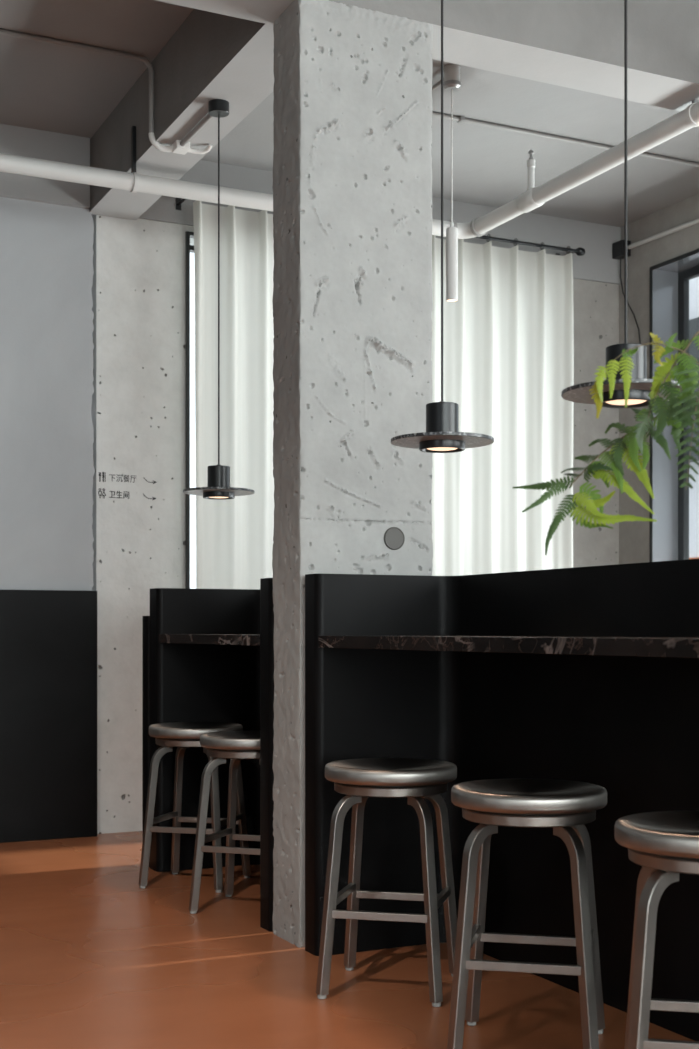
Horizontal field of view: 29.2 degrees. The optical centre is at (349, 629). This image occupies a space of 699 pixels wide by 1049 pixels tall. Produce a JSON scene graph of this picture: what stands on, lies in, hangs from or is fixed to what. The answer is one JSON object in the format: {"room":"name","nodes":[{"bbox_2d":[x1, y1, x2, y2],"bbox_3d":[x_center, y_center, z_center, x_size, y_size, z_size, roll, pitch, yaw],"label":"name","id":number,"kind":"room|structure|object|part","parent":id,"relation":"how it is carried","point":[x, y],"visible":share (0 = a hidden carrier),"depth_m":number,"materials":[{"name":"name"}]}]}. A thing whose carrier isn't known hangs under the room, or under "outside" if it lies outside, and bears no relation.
{"room":"restaurant","nodes":[
{"label":"restaurant","id":0,"kind":"room"},
{"bbox_2d":[0,160,620,833],"bbox_3d":[-1.997,-0.690,6.337,8.320,3.380,0.290,0,0,-26],"label":"wall","id":1,"kind":"structure","parent":0,"point":[138,409],"depth_m":6.63,"materials":[{"name":"concrete"}]},
{"bbox_2d":[0,124,89,208],"bbox_3d":[-3.530,-2.212,5.580,4.900,0.335,0.320,0,0,-26],"label":"beam","id":2,"kind":"structure","parent":1,"relation":"on","point":[14,140],"depth_m":6.41,"materials":[{"name":"paint"}]},
{"bbox_2d":[0,590,96,842],"bbox_3d":[-3.448,0.405,5.455,4.930,1.190,0.033,0,0,-26],"label":"wainscot panel","id":3,"kind":"object","parent":1,"relation":"attached to","point":[48,638],"visible":1,"depth_m":6.41,"materials":[{"name":"black wood"}]},
{"bbox_2d":[98,488,155,499],"bbox_3d":[-1.100,-0.671,6.654,0.296,0.050,0.002,0,0,-26],"label":"wall sign","id":4,"kind":"object","parent":1,"relation":"attached to","point":[119,492],"visible":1,"depth_m":6.63,"materials":[{"name":"black"}]},
{"bbox_2d":[99,472,156,483],"bbox_3d":[-1.098,-0.752,6.656,0.296,0.050,0.003,0,0,-26],"label":"wall sign","id":5,"kind":"object","parent":1,"relation":"attached to","point":[126,480],"visible":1,"depth_m":6.64,"materials":[{"name":"black paint"}]},
{"bbox_2d":[186,231,193,588],"bbox_3d":[0.182,-0.905,7.283,2.252,2.210,0.045,0,0,-26],"label":"window","id":6,"kind":"structure","parent":1,"relation":"in","point":[189,248],"depth_m":6.78,"materials":[{"name":"black metal"}]},
{"bbox_2d":[176,198,584,255],"bbox_3d":[0.208,-2.142,7.174,2.446,0.064,0.173,0,0,-26],"label":"curtain rod","id":7,"kind":"object","parent":1,"relation":"attached to","point":[580,251],"visible":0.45,"depth_m":7.48,"materials":[{"name":"black metal"}]},
{"bbox_2d":[193,200,273,588],"bbox_3d":[-0.251,-0.600,6.882,1.142,3.140,0.074,0,0,-26],"label":"curtain","id":8,"kind":"object","parent":7,"relation":"hanging from","point":[234,537],"visible":0.22,"depth_m":6.71,"materials":[{"name":"white fabric"}]},
{"bbox_2d":[431,234,573,575],"bbox_3d":[0.762,-0.600,7.373,1.101,3.140,0.084,0,0,-26],"label":"curtain","id":9,"kind":"object","parent":7,"relation":"hanging from","point":[508,335],"visible":0.53,"depth_m":7.44,"materials":[{"name":"white fabric"}]},
{"bbox_3d":[0.236,-2.150,7.117,2.330,0.018,0.019,0,0,-26],"label":"rod","id":10,"kind":"part","parent":7,"relation":"part of","materials":[{"name":"black metal"}]},
{"bbox_2d":[0,831,693,1048],"bbox_3d":[0.047,1.075,1.855,8.540,0.150,10.140,0,0,-26],"label":"floor","id":11,"kind":"structure","parent":0,"point":[91,958],"depth_m":3.82,"materials":[{"name":"concrete"}]},
{"bbox_2d":[142,616,149,866],"bbox_3d":[-0.621,0.470,5.823,0.550,1.060,0.085,0,0,-26],"label":"divider panel","id":12,"kind":"object","parent":11,"relation":"on","point":[145,619],"visible":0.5,"depth_m":5.69,"materials":[{"name":"black metal"}]},
{"bbox_2d":[138,722,250,892],"bbox_3d":[-0.607,0.687,5.316,0.370,0.626,0.370,0,0,16],"label":"bar stool","id":13,"kind":"object","parent":11,"relation":"on","point":[181,735],"visible":0.79,"depth_m":5.21,"materials":[{"name":"metal"}]},
{"bbox_3d":[-0.755,0.720,5.233,0.132,0.540,0.027,0,0,-29],"label":"leg","id":14,"kind":"part","parent":13,"relation":"part of","materials":[{"name":"metal"}]},
{"bbox_3d":[-0.742,0.748,5.354,0.017,0.021,0.267,0,0,16],"label":"rail","id":15,"kind":"part","parent":13,"relation":"part of","materials":[{"name":"metal"}]},
{"bbox_3d":[-0.690,0.720,5.464,0.027,0.540,0.132,0,0,-29],"label":"leg","id":16,"kind":"part","parent":13,"relation":"part of","materials":[{"name":"metal"}]},
{"bbox_3d":[-0.645,0.772,5.179,0.271,0.021,0.017,0,0,16],"label":"rail","id":17,"kind":"part","parent":13,"relation":"part of","materials":[{"name":"metal"}]},
{"bbox_3d":[-0.607,0.397,5.316,0.370,0.045,0.370,0,0,16],"label":"seat","id":18,"kind":"part","parent":13,"relation":"part of","materials":[{"name":"metal"}]},
{"bbox_3d":[-0.569,0.772,5.452,0.271,0.021,0.017,0,0,16],"label":"rail","id":19,"kind":"part","parent":13,"relation":"part of","materials":[{"name":"metal"}]},
{"bbox_3d":[-0.524,0.720,5.168,0.027,0.540,0.132,0,0,-29],"label":"leg","id":20,"kind":"part","parent":13,"relation":"part of","materials":[{"name":"metal"}]},
{"bbox_3d":[-0.473,0.748,5.278,0.017,0.021,0.267,0,0,16],"label":"rail","id":21,"kind":"part","parent":13,"relation":"part of","materials":[{"name":"metal"}]},
{"bbox_3d":[-0.459,0.720,5.399,0.132,0.540,0.027,0,0,-29],"label":"leg","id":22,"kind":"part","parent":13,"relation":"part of","materials":[{"name":"metal"}]},
{"bbox_2d":[150,578,273,931],"bbox_3d":[-0.307,0.413,5.172,0.550,1.173,1.350,0,0,-26],"label":"bar counter","id":23,"kind":"object","parent":11,"relation":"on","point":[189,682],"visible":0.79,"depth_m":5.60,"materials":[{"name":"black wood"}]},
{"bbox_2d":[159,634,259,645],"bbox_3d":[-0.333,0.035,5.149,0.475,0.036,1.104,0,0,-26],"label":"marble ledge","id":24,"kind":"object","parent":23,"relation":"attached to","point":[220,639],"visible":0.42,"depth_m":5.01,"materials":[{"name":"black stone"}]},
{"bbox_2d":[189,730,259,913],"bbox_3d":[-0.353,0.687,4.842,0.370,0.626,0.370,0,0,18],"label":"bar stool","id":25,"kind":"object","parent":11,"relation":"on","point":[237,746],"visible":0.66,"depth_m":4.75,"materials":[{"name":"metal"}]},
{"bbox_3d":[-0.504,0.720,4.766,0.132,0.540,0.027,0,0,-27],"label":"leg","id":26,"kind":"part","parent":25,"relation":"part of","materials":[{"name":"metal"}]},
{"bbox_3d":[-0.485,0.748,4.886,0.017,0.021,0.267,0,0,18],"label":"rail","id":27,"kind":"part","parent":25,"relation":"part of","materials":[{"name":"metal"}]},
{"bbox_3d":[-0.353,0.397,4.842,0.370,0.045,0.370,0,0,18],"label":"seat","id":28,"kind":"part","parent":25,"relation":"part of","materials":[{"name":"metal"}]},
{"bbox_3d":[-0.397,0.772,4.708,0.271,0.021,0.017,0,0,18],"label":"rail","id":29,"kind":"part","parent":25,"relation":"part of","materials":[{"name":"metal"}]},
{"bbox_3d":[-0.429,0.720,4.994,0.027,0.540,0.132,0,0,-27],"label":"leg","id":30,"kind":"part","parent":25,"relation":"part of","materials":[{"name":"metal"}]},
{"bbox_3d":[-0.353,0.422,4.842,0.260,0.004,0.260,0,0,18],"label":"swivel plate","id":31,"kind":"part","parent":25,"relation":"part of","materials":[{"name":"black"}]},
{"bbox_3d":[-0.308,0.772,4.977,0.271,0.021,0.017,0,0,18],"label":"rail","id":32,"kind":"part","parent":25,"relation":"part of","materials":[{"name":"metal"}]},
{"bbox_2d":[272,0,432,947],"bbox_3d":[0.015,-0.501,4.423,0.483,3.002,0.248,0,0,-26],"label":"pillar","id":33,"kind":"structure","parent":11,"relation":"on","point":[352,300],"depth_m":4.33,"materials":[{"name":"concrete"}]},
{"bbox_2d":[384,527,404,549],"bbox_3d":[0.146,-0.298,4.372,0.075,0.075,0.008,0,0,-26],"label":"cover plate","id":34,"kind":"object","parent":33,"relation":"attached to","point":[394,538],"visible":1,"depth_m":4.37,"materials":[{"name":"grey"}]},
{"bbox_2d":[156,0,698,111],"bbox_3d":[-0.973,-2.190,3.965,8.100,0.380,0.237,0,0,-26],"label":"beam","id":35,"kind":"structure","parent":33,"relation":"on","point":[574,44],"depth_m":4.72,"materials":[{"name":"concrete"}]},
{"bbox_2d":[0,99,698,238],"bbox_3d":[-0.438,-2.042,1.193,6.610,0.285,8.890,0,0,-26],"label":"pipe","id":36,"kind":"object","parent":35,"relation":"hanging from","point":[534,197],"visible":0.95,"depth_m":5.80,"materials":[{"name":"white metal"}]},
{"bbox_2d":[316,758,456,1006],"bbox_3d":[0.116,0.687,3.763,0.370,0.626,0.370,0,0,14],"label":"bar stool","id":37,"kind":"object","parent":11,"relation":"on","point":[414,779],"visible":0.97,"depth_m":3.65,"materials":[{"name":"metal"}]},
{"bbox_3d":[-0.029,0.720,3.675,0.132,0.540,0.027,0,0,-31],"label":"leg","id":38,"kind":"part","parent":37,"relation":"part of","materials":[{"name":"metal"}]},
{"bbox_3d":[-0.020,0.748,3.796,0.017,0.021,0.267,0,0,14],"label":"rail","id":39,"kind":"part","parent":37,"relation":"part of","materials":[{"name":"metal"}]},
{"bbox_3d":[0.027,0.720,3.909,0.027,0.540,0.132,0,0,-31],"label":"leg","id":40,"kind":"part","parent":37,"relation":"part of","materials":[{"name":"metal"}]},
{"bbox_3d":[0.082,0.772,3.626,0.271,0.021,0.017,0,0,14],"label":"rail","id":41,"kind":"part","parent":37,"relation":"part of","materials":[{"name":"metal"}]},
{"bbox_3d":[0.116,0.422,3.763,0.260,0.004,0.260,0,0,14],"label":"swivel plate","id":42,"kind":"part","parent":37,"relation":"part of","materials":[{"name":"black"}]},
{"bbox_3d":[0.116,0.397,3.763,0.370,0.045,0.370,0,0,14],"label":"seat","id":43,"kind":"part","parent":37,"relation":"part of","materials":[{"name":"metal"}]},
{"bbox_3d":[0.149,0.772,3.901,0.271,0.021,0.017,0,0,14],"label":"rail","id":44,"kind":"part","parent":37,"relation":"part of","materials":[{"name":"metal"}]},
{"bbox_3d":[0.204,0.720,3.618,0.027,0.540,0.132,0,0,-31],"label":"leg","id":45,"kind":"part","parent":37,"relation":"part of","materials":[{"name":"metal"}]},
{"bbox_3d":[0.261,0.720,3.852,0.132,0.540,0.027,0,0,-31],"label":"leg","id":46,"kind":"part","parent":37,"relation":"part of","materials":[{"name":"metal"}]},
{"bbox_3d":[0.251,0.748,3.730,0.017,0.021,0.267,0,0,14],"label":"rail","id":47,"kind":"part","parent":37,"relation":"part of","materials":[{"name":"metal"}]},
{"bbox_2d":[305,559,698,1041],"bbox_3d":[0.743,0.413,3.000,0.550,1.173,2.955,0,0,-26],"label":"bar counter","id":48,"kind":"object","parent":11,"relation":"on","point":[627,726],"visible":0.84,"depth_m":3.99,"materials":[{"name":"black metal"}]},
{"bbox_2d":[319,635,698,657],"bbox_3d":[0.738,0.035,2.935,0.475,0.036,2.843,0,0,-26],"label":"marble ledge","id":49,"kind":"object","parent":48,"relation":"attached to","point":[684,647],"visible":1,"depth_m":3.06,"materials":[{"name":"black stone"}]},
{"bbox_2d":[447,779,606,1048],"bbox_3d":[0.428,0.687,3.215,0.370,0.626,0.370,0,0,13],"label":"bar stool","id":50,"kind":"object","parent":11,"relation":"on","point":[565,806],"visible":1,"depth_m":3.10,"materials":[{"name":"metal"}]},
{"bbox_3d":[0.286,0.720,3.125,0.111,0.540,0.111,0,0,13],"label":"leg","id":51,"kind":"part","parent":50,"relation":"part of","materials":[{"name":"metal"}]},
{"bbox_3d":[0.292,0.748,3.246,0.017,0.021,0.267,0,0,13],"label":"rail","id":52,"kind":"part","parent":50,"relation":"part of","materials":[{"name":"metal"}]},
{"bbox_3d":[0.338,0.720,3.358,0.027,0.540,0.132,0,0,-32],"label":"leg","id":53,"kind":"part","parent":50,"relation":"part of","materials":[{"name":"metal"}]},
{"bbox_3d":[0.397,0.772,3.077,0.271,0.021,0.017,0,0,13],"label":"rail","id":54,"kind":"part","parent":50,"relation":"part of","materials":[{"name":"metal"}]},
{"bbox_3d":[0.460,0.772,3.353,0.271,0.021,0.017,0,0,13],"label":"rail","id":55,"kind":"part","parent":50,"relation":"part of","materials":[{"name":"metal"}]},
{"bbox_3d":[0.428,0.397,3.215,0.370,0.045,0.370,0,0,13],"label":"seat","id":56,"kind":"part","parent":50,"relation":"part of","materials":[{"name":"metal"}]},
{"bbox_3d":[0.519,0.720,3.071,0.027,0.540,0.132,0,0,-32],"label":"leg","id":57,"kind":"part","parent":50,"relation":"part of","materials":[{"name":"metal"}]},
{"bbox_3d":[0.572,0.720,3.306,0.132,0.540,0.027,0,0,-32],"label":"leg","id":58,"kind":"part","parent":50,"relation":"part of","materials":[{"name":"metal"}]},
{"bbox_3d":[0.565,0.748,3.184,0.017,0.021,0.267,0,0,13],"label":"rail","id":59,"kind":"part","parent":50,"relation":"part of","materials":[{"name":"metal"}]},
{"bbox_2d":[615,811,698,1048],"bbox_3d":[0.704,0.687,2.611,0.370,0.626,0.370,0,0,12],"label":"bar stool","id":60,"kind":"object","parent":11,"relation":"on","point":[665,844],"visible":1,"depth_m":2.51,"materials":[{"name":"metal"}]},
{"bbox_3d":[0.610,0.720,2.753,0.027,0.540,0.132,0,0,-33],"label":"leg","id":61,"kind":"part","parent":60,"relation":"part of","materials":[{"name":"metal"}]},
{"bbox_3d":[0.562,0.720,2.518,0.132,0.540,0.027,0,0,-33],"label":"leg","id":62,"kind":"part","parent":60,"relation":"part of","materials":[{"name":"metal"}]},
{"bbox_3d":[0.704,0.397,2.611,0.370,0.045,0.370,0,0,12],"label":"seat","id":63,"kind":"part","parent":60,"relation":"part of","materials":[{"name":"metal"}]},
{"bbox_3d":[0.675,0.772,2.473,0.271,0.021,0.017,0,0,12],"label":"rail","id":64,"kind":"part","parent":60,"relation":"part of","materials":[{"name":"metal"}]},
{"bbox_3d":[0.732,0.772,2.750,0.271,0.021,0.017,0,0,12],"label":"rail","id":65,"kind":"part","parent":60,"relation":"part of","materials":[{"name":"metal"}]},
{"bbox_2d":[0,0,698,226],"bbox_3d":[0.047,-2.480,1.855,8.540,0.200,10.140,0,0,-26],"label":"ceiling","id":66,"kind":"structure","parent":0,"point":[44,86],"depth_m":6.23,"materials":[{"name":"paint"}]},
{"bbox_2d":[0,29,212,154],"bbox_3d":[-2.811,-2.187,4.380,5.111,0.384,0.483,0,0,-26],"label":"conduit","id":67,"kind":"object","parent":66,"relation":"attached to","point":[182,146],"visible":0.98,"depth_m":5.54,"materials":[{"name":"grey metal"}]},
{"bbox_2d":[89,9,273,219],"bbox_3d":[-0.656,-2.205,5.551,0.240,0.350,2.343,0,0,-26],"label":"beam","id":68,"kind":"structure","parent":66,"relation":"attached to","point":[210,56],"depth_m":5.37,"materials":[{"name":"concrete"}]},
{"bbox_2d":[183,99,254,499],"bbox_3d":[-0.503,-1.269,5.177,0.275,1.522,0.275,0,0,-26],"label":"pendant lamp","id":69,"kind":"object","parent":68,"relation":"hanging from","point":[218,487],"visible":1,"depth_m":5.15,"materials":[{"name":"black metal"}]},
{"bbox_3d":[-0.503,-0.532,5.177,0.275,0.009,0.275,0,0,-26],"label":"lamp shade","id":70,"kind":"part","parent":69,"relation":"part of","materials":[{"name":"black metal"}]},
{"bbox_3d":[-0.503,-1.318,5.177,0.006,1.364,0.007,0,0,-26],"label":"cord","id":71,"kind":"part","parent":69,"relation":"part of","materials":[{"name":"black plastic"}]},
{"bbox_2d":[391,0,493,452],"bbox_3d":[0.247,-1.429,3.579,0.275,1.900,0.275,0,0,-26],"label":"pendant lamp","id":72,"kind":"object","parent":66,"relation":"hanging from","point":[442,434],"visible":1,"depth_m":3.55,"materials":[{"name":"black metal"}]},
{"bbox_3d":[0.247,-1.478,3.579,0.006,1.743,0.007,0,0,-26],"label":"cord","id":73,"kind":"part","parent":72,"relation":"part of","materials":[{"name":"black plastic"}]},
{"bbox_3d":[0.247,-0.486,3.579,0.098,0.010,0.098,0,0,-26],"label":"bulb","id":74,"kind":"part","parent":72,"relation":"part of","materials":[{"name":"beige glass"}]},
{"bbox_3d":[0.247,-0.503,3.579,0.275,0.009,0.275,0,0,-26],"label":"lamp shade","id":75,"kind":"part","parent":72,"relation":"part of","materials":[{"name":"black stone"}]},
{"bbox_2d":[432,64,460,301],"bbox_3d":[0.343,-1.886,5.873,0.077,0.986,0.494,0,0,-26],"label":"pendant","id":76,"kind":"object","parent":66,"relation":"hanging from","point":[451,80],"visible":0.96,"depth_m":5.67,"materials":[{"name":"grey paint"}]},
{"bbox_3d":[0.434,-2.002,5.686,0.005,0.575,0.005,0,0,-26],"label":"cord","id":77,"kind":"part","parent":76,"relation":"part of","materials":[{"name":"white plastic"}]},
{"bbox_2d":[432,112,698,166],"bbox_3d":[0.735,-2.368,6.342,2.945,0.024,0.036,0,0,-26],"label":"conduit","id":78,"kind":"object","parent":66,"relation":"attached to","point":[461,119],"visible":0.43,"depth_m":6.44,"materials":[{"name":"grey metal"}]},
{"bbox_2d":[561,0,681,407],"bbox_3d":[0.596,-1.434,2.898,0.275,1.892,0.275,0,0,-26],"label":"pendant lamp","id":79,"kind":"object","parent":66,"relation":"hanging from","point":[640,388],"visible":0.62,"depth_m":2.87,"materials":[{"name":"black metal"}]},
{"bbox_3d":[0.596,-0.512,2.898,0.275,0.009,0.275,0,0,-26],"label":"lamp shade","id":80,"kind":"part","parent":79,"relation":"part of","materials":[{"name":"black stone"}]},
{"bbox_3d":[0.596,-1.483,2.898,0.006,1.734,0.007,0,0,-26],"label":"cord","id":81,"kind":"part","parent":79,"relation":"part of","materials":[{"name":"black plastic"}]},
{"bbox_3d":[0.596,-0.495,2.898,0.098,0.010,0.098,0,0,-26],"label":"bulb","id":82,"kind":"part","parent":79,"relation":"part of","materials":[{"name":"beige glass"}]},
{"bbox_2d":[513,331,698,555],"bbox_3d":[0.670,-0.253,2.379,0.725,0.541,0.339,0,0,-11],"label":"potted fern","id":83,"kind":"object","parent":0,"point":[634,442],"visible":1,"depth_m":2.37,"materials":[{"name":"green plant"}]},
{"bbox_3d":[0.657,-0.268,2.451,0.522,0.315,0.053,0,0,-13],"label":"stem","id":84,"kind":"part","parent":83,"relation":"part of","materials":[{"name":"green plant"}]},
{"bbox_3d":[0.675,-0.301,2.379,0.526,0.379,0.046,0,0,-22],"label":"stem","id":85,"kind":"part","parent":83,"relation":"part of","materials":[{"name":"green plant"}]},
{"bbox_3d":[0.727,-0.318,2.416,0.442,0.413,0.047,0,0,-26],"label":"stem","id":86,"kind":"part","parent":83,"relation":"part of","materials":[{"name":"green plant"}]},
{"bbox_3d":[0.767,-0.298,2.382,0.443,0.374,0.036,0,0,-32],"label":"stem","id":87,"kind":"part","parent":83,"relation":"part of","materials":[{"name":"green plant"}]},
{"bbox_2d":[619,193,698,563],"bbox_3d":[3.792,-0.690,3.666,0.220,3.380,9.700,0,0,-26],"label":"wall","id":88,"kind":"structure","parent":0,"point":[633,535],"depth_m":7.77,"materials":[{"name":"grey concrete"}]},
{"bbox_2d":[612,218,698,343],"bbox_3d":[2.108,-1.863,6.822,0.064,0.825,2.450,0,0,-26],"label":"cable","id":89,"kind":"object","parent":88,"relation":"attached to","point":[617,247],"visible":0.81,"depth_m":7.80,"materials":[{"name":"grey paint"}]},
{"bbox_2d":[649,249,698,561],"bbox_3d":[2.440,-0.910,6.433,0.236,2.320,2.860,0,0,-26],"label":"window","id":90,"kind":"structure","parent":88,"relation":"in","point":[669,279],"depth_m":7.70,"materials":[{"name":"black"}]},
{"bbox_3d":[2.529,-0.910,6.476,0.040,2.320,2.860,0,0,-26],"label":"frame","id":91,"kind":"part","parent":90,"relation":"part of","materials":[{"name":"black metal"}]},
{"label":"outside","id":92,"kind":"structure","parent":0,"visible":0},
{"bbox_3d":[2.978,1.110,10.325,4.050,0.180,32.000,0,0,-26],"label":"street","id":93,"kind":"object","parent":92,"visible":0},
{"bbox_2d":[689,277,698,558],"bbox_3d":[2.434,-2.500,16.505,0.650,7.000,12.400,0,0,-26],"label":"building","id":94,"kind":"structure","parent":93,"relation":"on","point":[693,283],"depth_m":13.93,"materials":[{"name":"white"}]}
]}

